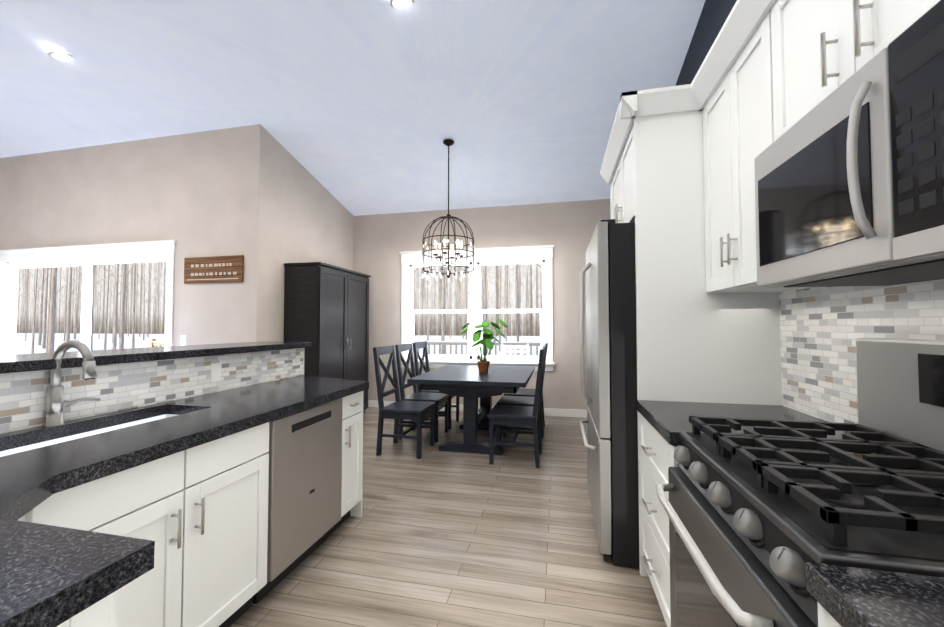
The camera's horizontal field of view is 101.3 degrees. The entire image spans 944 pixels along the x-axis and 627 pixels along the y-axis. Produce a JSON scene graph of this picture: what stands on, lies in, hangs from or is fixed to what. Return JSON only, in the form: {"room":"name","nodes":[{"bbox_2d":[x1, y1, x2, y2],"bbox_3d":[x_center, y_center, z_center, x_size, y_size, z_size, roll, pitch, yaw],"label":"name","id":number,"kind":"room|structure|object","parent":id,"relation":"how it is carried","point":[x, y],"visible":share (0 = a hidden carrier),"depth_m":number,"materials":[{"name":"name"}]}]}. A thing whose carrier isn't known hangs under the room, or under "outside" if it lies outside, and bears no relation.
{"room":"kitchen","nodes":[
{"label":"kitchen","id":0,"kind":"room"},
{"bbox_2d":[0,420,143,455],"bbox_3d":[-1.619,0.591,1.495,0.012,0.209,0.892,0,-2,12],"label":"sink","id":1,"kind":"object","parent":0,"relation":"attached to","point":[137,421],"depth_m":1.53,"materials":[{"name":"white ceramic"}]},
{"bbox_2d":[44,444,203,523],"bbox_3d":[-1.334,0.590,1.432,0.012,0.209,0.892,0,-2,12],"label":"drawer front","id":2,"kind":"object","parent":0,"relation":"attached to","point":[123,483],"depth_m":1.25,"materials":[{"name":"white wood"}]},
{"bbox_2d":[0,124,269,354],"bbox_3d":[-4.719,-1.145,4.921,4.810,5.200,0.150,0,-2,12],"label":"wall","id":3,"kind":"structure","parent":0,"point":[202,194],"depth_m":4.58,"materials":[{"name":"beige paint"}]},
{"bbox_2d":[4,254,166,354],"bbox_3d":[-4.908,0.378,4.920,2.740,2.155,0.080,0,-2,12],"label":"door","id":4,"kind":"structure","parent":3,"relation":"in","point":[87,264],"depth_m":4.98,"materials":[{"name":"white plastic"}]},
{"bbox_2d":[0,240,176,346],"bbox_3d":[-4.929,0.300,4.826,2.980,2.305,0.038,0,-2,12],"label":"door frame","id":5,"kind":"structure","parent":3,"relation":"attached to","point":[168,247],"depth_m":4.73,"materials":[{"name":"white wood"}]},
{"bbox_2d":[181,335,186,345],"bbox_3d":[-3.345,0.312,4.488,0.080,0.120,0.011,0,-2,12],"label":"switch plate","id":6,"kind":"object","parent":3,"relation":"attached to","point":[183,340],"visible":0.94,"depth_m":4.48,"materials":[{"name":"white plastic"}]},
{"bbox_2d":[184,255,243,283],"bbox_3d":[-2.956,-0.501,4.420,0.800,0.300,0.022,0,-2,12],"label":"sign","id":7,"kind":"object","parent":3,"relation":"attached to","point":[218,269],"visible":1,"depth_m":4.41,"materials":[{"name":"brown wood"}]},
{"bbox_2d":[266,134,353,341],"bbox_3d":[-2.205,-1.127,5.496,0.150,5.200,2.061,0,-2,12],"label":"wall","id":8,"kind":"structure","parent":0,"point":[310,218],"depth_m":4.94,"materials":[{"name":"beige paint"}]},
{"bbox_2d":[0,0,705,215],"bbox_3d":[-3.072,-2.752,2.368,9.450,2.120,8.640,0,-2,12],"label":"ceiling","id":9,"kind":"structure","parent":0,"point":[359,107],"depth_m":3.75,"materials":[{"name":"paint"}]},
{"bbox_2d":[47,52,71,59],"bbox_3d":[-3.820,-2.393,3.611,0.196,0.049,0.192,0,-2,12],"label":"recessed light","id":10,"kind":"object","parent":9,"relation":"in","point":[57,55],"visible":0.69,"depth_m":3.57,"materials":[{"name":"white"}]},
{"bbox_2d":[389,0,414,6],"bbox_3d":[-0.536,-2.391,2.983,0.196,0.049,0.192,0,-2,12],"label":"recessed light","id":11,"kind":"object","parent":9,"relation":"in","point":[393,3],"visible":0.65,"depth_m":2.97,"materials":[{"name":"white"}]},
{"bbox_2d":[421,139,474,281],"bbox_3d":[-0.271,-1.195,4.462,0.601,1.598,0.601,0,-2,12],"label":"chandelier","id":12,"kind":"object","parent":9,"relation":"hanging from","point":[448,143],"visible":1,"depth_m":4.43,"materials":[{"name":"brown metal"}]},
{"bbox_2d":[230,407,666,626],"bbox_3d":[-3.072,1.421,2.237,9.450,0.100,8.640,0,-2,12],"label":"floor","id":13,"kind":"structure","parent":0,"point":[433,536],"depth_m":2.22,"materials":[{"name":"brown wood"}]},
{"bbox_2d":[64,580,139,626],"bbox_3d":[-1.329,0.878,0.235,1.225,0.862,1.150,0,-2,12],"label":"base cabinet","id":14,"kind":"object","parent":13,"relation":"on","point":[122,609],"depth_m":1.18,"materials":[{"name":"white wood"}]},
{"bbox_2d":[56,464,259,626],"bbox_3d":[-1.371,1.022,1.361,0.655,0.645,1.020,0,-2,12],"label":"base cabinet","id":15,"kind":"object","parent":13,"relation":"on","point":[212,485],"depth_m":1.43,"materials":[{"name":"white wood"}]},
{"bbox_2d":[0,341,311,375],"bbox_3d":[-1.743,0.217,2.112,0.475,0.040,2.125,0,-2,12],"label":"countertop","id":16,"kind":"structure","parent":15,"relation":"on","point":[38,362],"depth_m":1.82,"materials":[{"name":"black stone"}]},
{"bbox_2d":[152,396,351,603],"bbox_3d":[-1.163,0.940,2.156,0.618,0.858,0.737,0,-2,12],"label":"base cabinet","id":17,"kind":"object","parent":13,"relation":"on","point":[304,460],"depth_m":1.96,"materials":[{"name":"white wood"}]},
{"bbox_2d":[0,376,368,626],"bbox_3d":[-1.080,0.456,1.315,1.250,0.048,3.340,0,-2,12],"label":"countertop","id":18,"kind":"structure","parent":17,"relation":"on","point":[51,575],"depth_m":1.08,"materials":[{"name":"black stone"}]},
{"bbox_2d":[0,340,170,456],"bbox_3d":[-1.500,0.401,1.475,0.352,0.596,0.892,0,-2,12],"label":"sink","id":19,"kind":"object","parent":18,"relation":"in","point":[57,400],"depth_m":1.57,"materials":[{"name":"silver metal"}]},
{"bbox_2d":[252,398,342,603],"bbox_3d":[-1.162,0.940,2.155,0.620,0.858,0.597,0,-2,12],"label":"dishwasher","id":20,"kind":"object","parent":17,"relation":"in","point":[305,444],"depth_m":2.01,"materials":[{"name":"grey metal"}]},
{"bbox_2d":[284,262,370,412],"bbox_3d":[-1.918,0.436,5.256,0.486,2.060,1.250,0,-2,12],"label":"tall cabinet","id":21,"kind":"object","parent":13,"relation":"on","point":[326,310],"depth_m":4.82,"materials":[{"name":"brown wood"}]},
{"bbox_2d":[352,392,362,516],"bbox_3d":[-1.098,0.952,2.597,0.655,0.862,0.275,0,-2,12],"label":"base cabinet","id":22,"kind":"object","parent":13,"relation":"on","point":[357,401],"depth_m":2.60,"materials":[{"name":"white wood"}]},
{"bbox_2d":[373,345,435,458],"bbox_3d":[-0.699,0.888,4.065,0.528,1.083,0.470,0,-2,12],"label":"chair","id":23,"kind":"object","parent":13,"relation":"on","point":[418,411],"visible":1,"depth_m":3.94,"materials":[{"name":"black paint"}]},
{"bbox_2d":[395,343,449,441],"bbox_3d":[-0.580,0.905,4.602,0.528,1.083,0.470,0,-2,12],"label":"chair","id":24,"kind":"object","parent":13,"relation":"on","point":[440,399],"visible":0.88,"depth_m":4.51,"materials":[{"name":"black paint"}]},
{"bbox_2d":[413,341,458,428],"bbox_3d":[-0.461,0.922,5.139,0.528,1.083,0.470,0,-2,12],"label":"chair","id":25,"kind":"object","parent":13,"relation":"on","point":[416,346],"visible":0.48,"depth_m":5.08,"materials":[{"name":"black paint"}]},
{"bbox_2d":[407,365,534,454],"bbox_3d":[0.083,1.058,4.451,1.180,0.765,1.460,0,-2,12],"label":"dining table","id":26,"kind":"object","parent":13,"relation":"on","point":[470,384],"visible":0.98,"depth_m":3.96,"materials":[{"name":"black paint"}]},
{"bbox_2d":[460,318,506,372],"bbox_3d":[0.141,0.363,4.422,0.562,0.623,0.494,0,-2,12],"label":"potted plant","id":27,"kind":"object","parent":26,"relation":"on","point":[483,363],"visible":1,"depth_m":4.35,"materials":[{"name":"green plant"}]},
{"bbox_2d":[487,347,544,467],"bbox_3d":[0.452,0.880,3.811,0.528,1.083,0.470,0,-2,12],"label":"chair","id":28,"kind":"object","parent":13,"relation":"on","point":[509,415],"visible":1,"depth_m":3.63,"materials":[{"name":"blue paint"}]},
{"bbox_2d":[496,344,546,448],"bbox_3d":[0.570,0.897,4.348,0.528,1.083,0.470,0,-2,12],"label":"chair","id":29,"kind":"object","parent":13,"relation":"on","point":[518,400],"visible":0.4,"depth_m":4.25,"materials":[{"name":"blue paint"}]},
{"bbox_2d":[503,342,547,434],"bbox_3d":[0.689,0.914,4.885,0.528,1.083,0.470,0,-2,12],"label":"chair","id":30,"kind":"object","parent":13,"relation":"on","point":[526,392],"visible":0.27,"depth_m":4.82,"materials":[{"name":"blue paint"}]},
{"bbox_2d":[579,219,638,567],"bbox_3d":[1.166,0.433,2.489,0.904,1.892,0.910,0,-2,12],"label":"fridge","id":31,"kind":"object","parent":13,"relation":"on","point":[610,440],"visible":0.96,"depth_m":2.12,"materials":[{"name":"silver metal"}]},
{"bbox_2d":[637,412,680,626],"bbox_3d":[1.134,0.921,1.642,0.669,0.862,0.633,0,-2,12],"label":"base cabinet","id":32,"kind":"object","parent":13,"relation":"on","point":[655,457],"depth_m":1.72,"materials":[{"name":"white wood"}]},
{"bbox_2d":[636,400,849,443],"bbox_3d":[1.127,0.466,1.658,0.682,0.048,0.633,0,-2,12],"label":"countertop","id":33,"kind":"structure","parent":32,"relation":"on","point":[669,417],"depth_m":1.72,"materials":[{"name":"black stone"}]},
{"bbox_2d":[655,338,943,626],"bbox_3d":[0.926,0.701,0.962,0.752,1.260,0.784,0,-2,12],"label":"range","id":34,"kind":"object","parent":13,"relation":"on","point":[759,516],"visible":1,"depth_m":0.94,"materials":[{"name":"grey metal"}]},
{"bbox_2d":[818,608,835,626],"bbox_3d":[0.809,0.875,0.175,0.669,0.862,0.778,0,-2,12],"label":"base cabinet","id":35,"kind":"object","parent":13,"relation":"on","point":[823,621],"depth_m":0.62,"materials":[{"name":"white wood"}]},
{"bbox_2d":[806,562,943,626],"bbox_3d":[0.728,0.410,-0.146,0.682,0.048,1.467,0,-2,12],"label":"countertop","id":36,"kind":"structure","parent":35,"relation":"on","point":[849,596],"depth_m":0.57,"materials":[{"name":"black stone"}]},
{"bbox_2d":[353,199,610,409],"bbox_3d":[0.193,-1.113,5.944,4.340,5.200,0.150,0,-2,12],"label":"wall","id":37,"kind":"structure","parent":0,"point":[382,241],"depth_m":5.81,"materials":[{"name":"beige paint"}]},
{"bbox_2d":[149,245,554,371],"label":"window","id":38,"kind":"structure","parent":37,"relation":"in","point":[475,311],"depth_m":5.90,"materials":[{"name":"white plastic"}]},
{"bbox_2d":[368,400,586,417],"bbox_3d":[0.205,1.428,5.777,4.400,0.110,0.017,0,-2,12],"label":"baseboard","id":39,"kind":"structure","parent":37,"relation":"attached to","point":[554,412],"depth_m":5.55,"materials":[{"name":"white wood"}]},
{"bbox_2d":[675,0,736,85],"bbox_3d":[1.469,-1.259,1.317,0.150,5.200,8.640,0,-2,12],"label":"wall","id":40,"kind":"structure","parent":0,"point":[714,15],"depth_m":2.89,"materials":[{"name":"paint"}]},
{"bbox_2d":[608,92,699,247],"bbox_3d":[1.313,-0.834,2.496,0.663,0.615,0.930,0,-2,12],"label":"upper cabinet","id":41,"kind":"object","parent":40,"relation":"attached to","point":[654,170],"depth_m":2.05,"materials":[{"name":"white wood"}]},
{"bbox_2d":[696,0,855,295],"bbox_3d":[1.286,-0.642,1.613,0.338,1.055,0.719,0,-2,12],"label":"upper cabinet","id":42,"kind":"object","parent":40,"relation":"attached to","point":[739,100],"depth_m":1.64,"materials":[{"name":"white wood"}]},
{"bbox_2d":[776,0,939,135],"bbox_3d":[1.139,-0.880,0.955,0.338,0.620,0.761,0,-2,12],"label":"upper cabinet","id":43,"kind":"object","parent":40,"relation":"attached to","point":[823,43],"depth_m":1.08,"materials":[{"name":"white wood"}]},
{"bbox_2d":[754,0,943,287],"bbox_3d":[1.076,-0.330,0.952,0.440,0.465,0.757,0,-2,12],"label":"microwave","id":44,"kind":"object","parent":43,"relation":"attached to","point":[849,181],"visible":1,"depth_m":0.86,"materials":[{"name":"silver metal"}]},
{"bbox_2d":[779,279,943,423],"bbox_3d":[1.212,0.129,0.490,0.010,0.555,2.900,0,-2,12],"label":"backsplash","id":45,"kind":"structure","parent":40,"relation":"attached to","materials":[{"name":"tile"}]},
{"label":"outside","id":46,"kind":"structure","parent":0,"visible":0},
{"bbox_2d":[16,333,539,355],"bbox_3d":[-55.557,3.297,50.032,290.000,0.050,65.920,0,-2,12],"label":"ground","id":47,"kind":"structure","parent":46,"point":[23,346],"depth_m":41.55,"materials":[{"name":"white"}]},
{"bbox_2d":[20,262,541,354],"bbox_3d":[-38.686,-5.212,40.476,134.483,16.363,42.908,0,-2,12],"label":"trees","id":48,"kind":"object","parent":47,"relation":"on","point":[49,340],"visible":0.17,"depth_m":25.21,"materials":[{"name":"brown plant"}]},
{"bbox_2d":[501,343,528,355],"bbox_3d":[0.768,1.065,7.224,0.550,0.984,0.649,0,-2,12],"label":"patio chair","id":49,"kind":"object","parent":47,"relation":"on","point":[516,351],"visible":0.08,"depth_m":7.48,"materials":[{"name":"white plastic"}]},
{"bbox_2d":[17,261,540,335],"bbox_3d":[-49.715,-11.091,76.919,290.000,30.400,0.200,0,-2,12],"label":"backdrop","id":50,"kind":"structure","parent":46,"point":[529,290],"depth_m":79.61,"materials":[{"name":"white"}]}
]}

